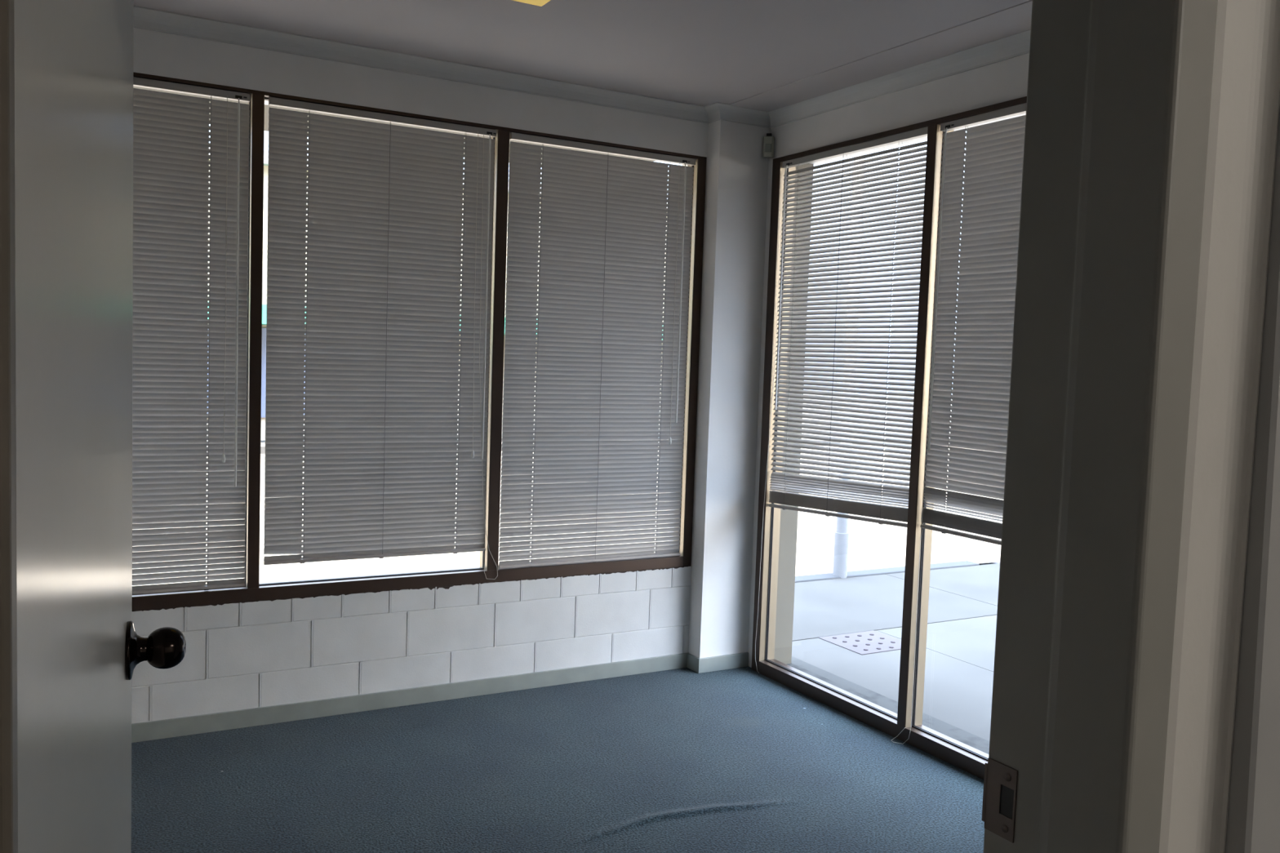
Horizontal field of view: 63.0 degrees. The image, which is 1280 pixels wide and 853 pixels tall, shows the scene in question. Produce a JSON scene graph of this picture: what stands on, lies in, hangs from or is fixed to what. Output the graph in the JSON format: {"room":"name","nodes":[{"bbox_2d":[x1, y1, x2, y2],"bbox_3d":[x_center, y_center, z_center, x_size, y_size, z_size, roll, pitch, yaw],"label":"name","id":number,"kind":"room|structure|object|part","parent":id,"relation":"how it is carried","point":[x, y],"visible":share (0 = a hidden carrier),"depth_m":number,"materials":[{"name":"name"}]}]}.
{"room":"empty office","nodes":[
{"label":"empty office","id":0,"kind":"room"},
{"bbox_2d":[131,27,770,724],"bbox_3d":[-1.516,-0.217,4.632,4.610,2.872,1.155,0,4,-29],"label":"wall","id":1,"kind":"structure","parent":0,"point":[246,655],"depth_m":4.69,"materials":[{"name":"white paint"}]},
{"bbox_2d":[131,653,687,742],"bbox_3d":[-1.118,1.165,4.426,3.096,0.072,0.013,0,4,-29],"label":"baseboard","id":2,"kind":"structure","parent":1,"relation":"attached to","point":[211,722],"depth_m":4.45,"materials":[{"name":"grey paint"}]},
{"bbox_2d":[132,71,706,611],"bbox_3d":[-1.080,-0.296,4.381,3.084,2.012,0.096,0,4,-29],"label":"window","id":3,"kind":"structure","parent":1,"relation":"in","point":[253,590],"depth_m":4.54,"materials":[{"name":"brown metal"}]},
{"bbox_2d":[132,76,250,595],"bbox_3d":[-1.946,-0.319,3.846,0.946,1.925,0.046,0,4,-29],"label":"blind","id":4,"kind":"object","parent":3,"relation":"attached to","point":[171,150],"visible":0.52,"depth_m":3.98,"materials":[{"name":"grey metal"}]},
{"bbox_3d":[-1.984,0.629,3.917,0.946,0.015,0.024,0,4,-29],"label":"rail","id":5,"kind":"part","parent":4,"relation":"part of","materials":[{"name":"grey metal"}]},
{"bbox_3d":[-1.659,-0.314,4.020,0.001,1.881,0.013,0,4,-29],"label":"ladder cord","id":6,"kind":"part","parent":4,"relation":"part of","materials":[{"name":"white fabric"}]},
{"bbox_3d":[-1.591,-0.577,4.007,0.005,1.367,0.004,0,4,-29],"label":"lift cord","id":7,"kind":"part","parent":4,"relation":"part of","materials":[{"name":"white fabric"}]},
{"bbox_2d":[263,96,497,579],"bbox_3d":[-1.039,-0.299,4.359,0.993,1.968,0.046,0,4,-29],"label":"blind","id":8,"kind":"object","parent":3,"relation":"attached to","point":[384,223],"visible":1,"depth_m":4.33,"materials":[{"name":"grey metal"}]},
{"bbox_3d":[-1.341,-0.356,4.195,0.001,1.799,0.013,0,4,-29],"label":"ladder cord","id":9,"kind":"part","parent":8,"relation":"part of","materials":[{"name":"white fabric"}]},
{"bbox_3d":[-1.098,0.545,4.409,0.936,0.015,0.024,0,4,-29],"label":"rail","id":10,"kind":"part","parent":8,"relation":"part of","materials":[{"name":"grey metal"}]},
{"bbox_3d":[-1.059,-0.356,4.354,0.002,1.799,0.013,0,4,-29],"label":"ladder cord","id":11,"kind":"part","parent":8,"relation":"part of","materials":[{"name":"white fabric"}]},
{"bbox_3d":[-0.775,-0.357,4.514,0.001,1.799,0.013,0,4,-29],"label":"ladder cord","id":12,"kind":"part","parent":8,"relation":"part of","materials":[{"name":"white fabric"}]},
{"bbox_3d":[-0.710,-0.579,4.503,0.012,1.367,0.004,1,4,-18],"label":"lift cord","id":13,"kind":"part","parent":8,"relation":"part of","materials":[{"name":"white fabric"}]},
{"bbox_3d":[-0.652,-0.289,4.562,0.119,1.948,0.006,0,4,-29],"label":"lift cord","id":14,"kind":"part","parent":8,"relation":"part of","materials":[{"name":"white fabric"}]},
{"bbox_2d":[498,132,695,568],"bbox_3d":[-0.181,-0.321,4.840,0.948,1.929,0.046,0,4,-29],"label":"blind","id":15,"kind":"object","parent":3,"relation":"attached to","point":[602,277],"visible":1,"depth_m":4.83,"materials":[{"name":"grey metal"}]},
{"bbox_3d":[-0.463,-0.315,4.694,0.001,1.885,0.013,0,4,-29],"label":"ladder cord","id":16,"kind":"part","parent":15,"relation":"part of","materials":[{"name":"white fabric"}]},
{"bbox_3d":[-0.220,0.629,4.912,0.948,0.015,0.024,0,4,-29],"label":"rail","id":17,"kind":"part","parent":15,"relation":"part of","materials":[{"name":"grey metal"}]},
{"bbox_3d":[-0.181,-0.316,4.853,0.002,1.885,0.014,0,4,-29],"label":"ladder cord","id":18,"kind":"part","parent":15,"relation":"part of","materials":[{"name":"white fabric"}]},
{"bbox_3d":[0.108,-0.316,5.016,0.001,1.885,0.013,0,4,-29],"label":"ladder cord","id":19,"kind":"part","parent":15,"relation":"part of","materials":[{"name":"white fabric"}]},
{"bbox_3d":[0.167,-0.606,4.996,0.004,1.317,0.004,0,4,-29],"label":"lift cord","id":20,"kind":"part","parent":15,"relation":"part of","materials":[{"name":"white fabric"}]},
{"bbox_2d":[133,5,1031,128],"bbox_3d":[-0.004,-1.350,2.749,3.400,0.060,3.640,0,4,-29],"label":"crown molding","id":21,"kind":"structure","parent":1,"relation":"attached to","point":[144,18],"depth_m":4.28,"materials":[{"name":"grey paint"}]},
{"bbox_2d":[686,652,748,673],"bbox_3d":[0.387,1.165,5.211,0.296,0.072,0.117,0,4,-29],"label":"baseboard","id":22,"kind":"structure","parent":1,"relation":"attached to","point":[719,663],"depth_m":5.15,"materials":[{"name":"grey paint"}]},
{"bbox_2d":[762,133,774,157],"bbox_3d":[0.621,-1.356,5.036,0.052,0.114,0.042,3,4,13],"label":"sensor","id":23,"kind":"object","parent":1,"relation":"attached to","point":[768,140],"visible":1,"depth_m":5.02,"materials":[{"name":"beige plastic"}]},
{"bbox_2d":[131,666,984,852],"bbox_3d":[-0.051,1.338,2.813,3.470,0.010,3.920,0,4,-29],"label":"floor","id":24,"kind":"structure","parent":0,"point":[739,760],"depth_m":3.76,"materials":[{"name":"blue carpet"}]},
{"bbox_2d":[133,0,1029,106],"bbox_3d":[0.003,-1.447,2.848,3.710,0.120,3.920,0,4,-29],"label":"ceiling","id":25,"kind":"structure","parent":0,"point":[699,52],"depth_m":3.85,"materials":[{"name":"paint"}]},
{"bbox_2d":[513,0,550,6],"bbox_3d":[-0.442,-1.401,3.092,0.620,0.034,0.620,0,4,-29],"label":"recessed light","id":26,"kind":"object","parent":25,"relation":"in","point":[538,2],"visible":1,"depth_m":3.45,"materials":[{"name":"yellow plastic"}]},
{"bbox_2d":[769,53,1029,664],"bbox_3d":[1.686,-0.027,3.432,0.210,2.872,4.096,0,4,-29],"label":"wall","id":27,"kind":"structure","parent":0,"point":[1006,80],"depth_m":4.54,"materials":[{"name":"white paint"}]},
{"bbox_2d":[728,0,1032,111],"bbox_3d":[1.365,-1.380,3.423,0.232,0.014,3.475,0,4,-29],"label":"trim","id":28,"kind":"structure","parent":27,"relation":"attached to","point":[1016,19],"depth_m":4.03,"materials":[{"name":"paint"}]},
{"bbox_2d":[747,96,1026,779],"bbox_3d":[1.130,0.035,4.252,0.094,2.503,2.138,0,4,-29],"label":"window","id":29,"kind":"structure","parent":27,"relation":"in","point":[957,753],"depth_m":4.29,"materials":[{"name":"brown metal"}]},
{"bbox_2d":[755,126,928,673],"bbox_3d":[0.873,0.009,4.654,0.047,2.478,0.978,0,4,-31],"label":"blind","id":30,"kind":"object","parent":29,"relation":"attached to","point":[897,495],"visible":1,"depth_m":4.57,"materials":[{"name":"grey metal"}]},
{"bbox_3d":[0.623,-0.013,5.039,0.005,2.454,0.061,-1,5,-38],"label":"lift cord","id":31,"kind":"part","parent":30,"relation":"part of","materials":[{"name":"beige plastic"}]},
{"bbox_3d":[0.720,-0.421,4.926,0.020,1.609,0.001,0,4,-29],"label":"ladder cord","id":32,"kind":"part","parent":30,"relation":"part of","materials":[{"name":"white fabric"}]},
{"bbox_3d":[0.876,-0.406,4.649,0.021,1.593,0.002,0,4,-29],"label":"ladder cord","id":33,"kind":"part","parent":30,"relation":"part of","materials":[{"name":"white fabric"}]},
{"bbox_3d":[0.868,0.394,4.667,0.024,0.063,0.948,0,4,-29],"label":"rail","id":34,"kind":"part","parent":30,"relation":"part of","materials":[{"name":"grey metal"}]},
{"bbox_3d":[1.046,-0.389,4.348,0.020,1.576,0.001,0,4,-29],"label":"ladder cord","id":35,"kind":"part","parent":30,"relation":"part of","materials":[{"name":"white fabric"}]},
{"bbox_3d":[0.925,0.067,1.218,3.710,2.822,0.140,0,4,-29],"label":"wall","id":36,"kind":"structure","parent":0,"visible":0},
{"bbox_2d":[13,0,186,852],"bbox_3d":[-0.498,0.422,0.989,0.101,2.025,0.812,0,4,-22],"label":"door","id":37,"kind":"structure","parent":36,"relation":"in","point":[79,647],"depth_m":0.82,"materials":[{"name":"paint"}]},
{"bbox_2d":[0,0,1217,852],"bbox_3d":[0.018,0.422,0.733,0.970,2.115,0.157,0,4,-29],"label":"door frame","id":38,"kind":"structure","parent":36,"relation":"attached to","point":[1119,91],"depth_m":0.86,"materials":[{"name":"paint"}]},
{"bbox_3d":[0.336,0.348,0.975,0.002,0.068,0.037,0,4,-29],"label":"strike plate","id":39,"kind":"part","parent":38,"relation":"part of","materials":[{"name":"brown metal"}]},
{"bbox_2d":[1159,0,1279,852],"bbox_3d":[0.470,0.124,0.869,0.072,2.722,0.030,0,4,-29],"label":"trim","id":40,"kind":"structure","parent":36,"relation":"attached to","point":[1245,100],"depth_m":0.86,"materials":[{"name":"white paint"}]},
{"bbox_2d":[1225,106,1279,852],"bbox_3d":[0.826,0.124,1.049,0.732,2.722,0.066,0,4,-29],"label":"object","id":41,"kind":"structure","parent":36,"relation":"attached to","point":[1253,821],"depth_m":0.87,"materials":[{"name":"grey paint"}]},
{"label":"outside","id":42,"kind":"structure","parent":0,"visible":0},
{"bbox_2d":[206,394,978,453],"bbox_3d":[-3.893,-0.581,32.876,100.000,0.300,27.600,0,4,-29],"label":"footpath","id":43,"kind":"structure","parent":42,"point":[262,442],"depth_m":27.63,"materials":[{"name":"concrete"}]},
{"bbox_2d":[206,146,667,440],"bbox_3d":[-15.930,-2.297,15.527,34.400,4.700,9.100,0,4,-29],"label":"building","id":44,"kind":"structure","parent":43,"relation":"on","point":[265,153],"depth_m":16.88,"materials":[{"name":"beige"}]},
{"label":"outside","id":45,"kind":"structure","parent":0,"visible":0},
{"bbox_2d":[792,563,999,641],"bbox_3d":[-2.378,1.267,4.733,23.000,0.200,1.285,0,4,-29],"label":"footpath","id":46,"kind":"structure","parent":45,"point":[835,606],"depth_m":6.95,"materials":[{"name":"concrete"}]},
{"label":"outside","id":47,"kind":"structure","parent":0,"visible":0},
{"bbox_2d":[132,444,1003,586],"bbox_3d":[15.693,2.431,-1.871,100.000,0.190,52.400,0,4,-29],"label":"road","id":48,"kind":"structure","parent":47,"point":[871,545],"depth_m":9.30,"materials":[{"name":"grey asphalt"}]},
{"bbox_2d":[795,558,999,582],"bbox_3d":[-2.817,1.220,5.511,23.000,0.262,0.505,0,4,-29],"label":"kerb","id":49,"kind":"object","parent":48,"relation":"on","point":[962,563],"visible":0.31,"depth_m":7.87,"materials":[{"name":"grey concrete"}]},
{"bbox_2d":[832,152,866,578],"bbox_3d":[1.525,-0.489,7.575,0.104,3.200,0.104,0,4,-29],"label":"steel post","id":50,"kind":"object","parent":49,"relation":"on","point":[841,535],"visible":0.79,"depth_m":7.61,"materials":[{"name":"grey"}]},
{"bbox_2d":[966,557,997,564],"bbox_3d":[2.776,1.089,8.469,0.250,0.022,0.095,0,4,-29],"label":"kerb","id":51,"kind":"object","parent":49,"relation":"on","point":[985,560],"visible":1,"depth_m":8.44,"materials":[{"name":"white concrete"}]},
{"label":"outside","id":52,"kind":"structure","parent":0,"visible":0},
{"bbox_2d":[791,615,996,741],"bbox_3d":[7.239,1.750,2.446,8.490,0.200,12.282,0,4,-29],"label":"footpath slab","id":53,"kind":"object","parent":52,"point":[959,665],"visible":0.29,"depth_m":5.42,"materials":[{"name":"concrete"}]},
{"bbox_2d":[818,630,901,654],"bbox_3d":[1.285,1.219,5.884,0.410,0.019,0.365,0,4,-29],"label":"paver","id":54,"kind":"object","parent":53,"relation":"on","point":[873,642],"visible":0.96,"depth_m":5.88,"materials":[{"name":"grey concrete"}]},
{"bbox_2d":[786,656,989,754],"bbox_3d":[1.698,1.395,3.620,0.270,0.112,4.200,0,4,-29],"label":"threshold","id":55,"kind":"object","parent":53,"relation":"on","point":[972,740],"depth_m":4.77,"materials":[{"name":"concrete"}]}
]}

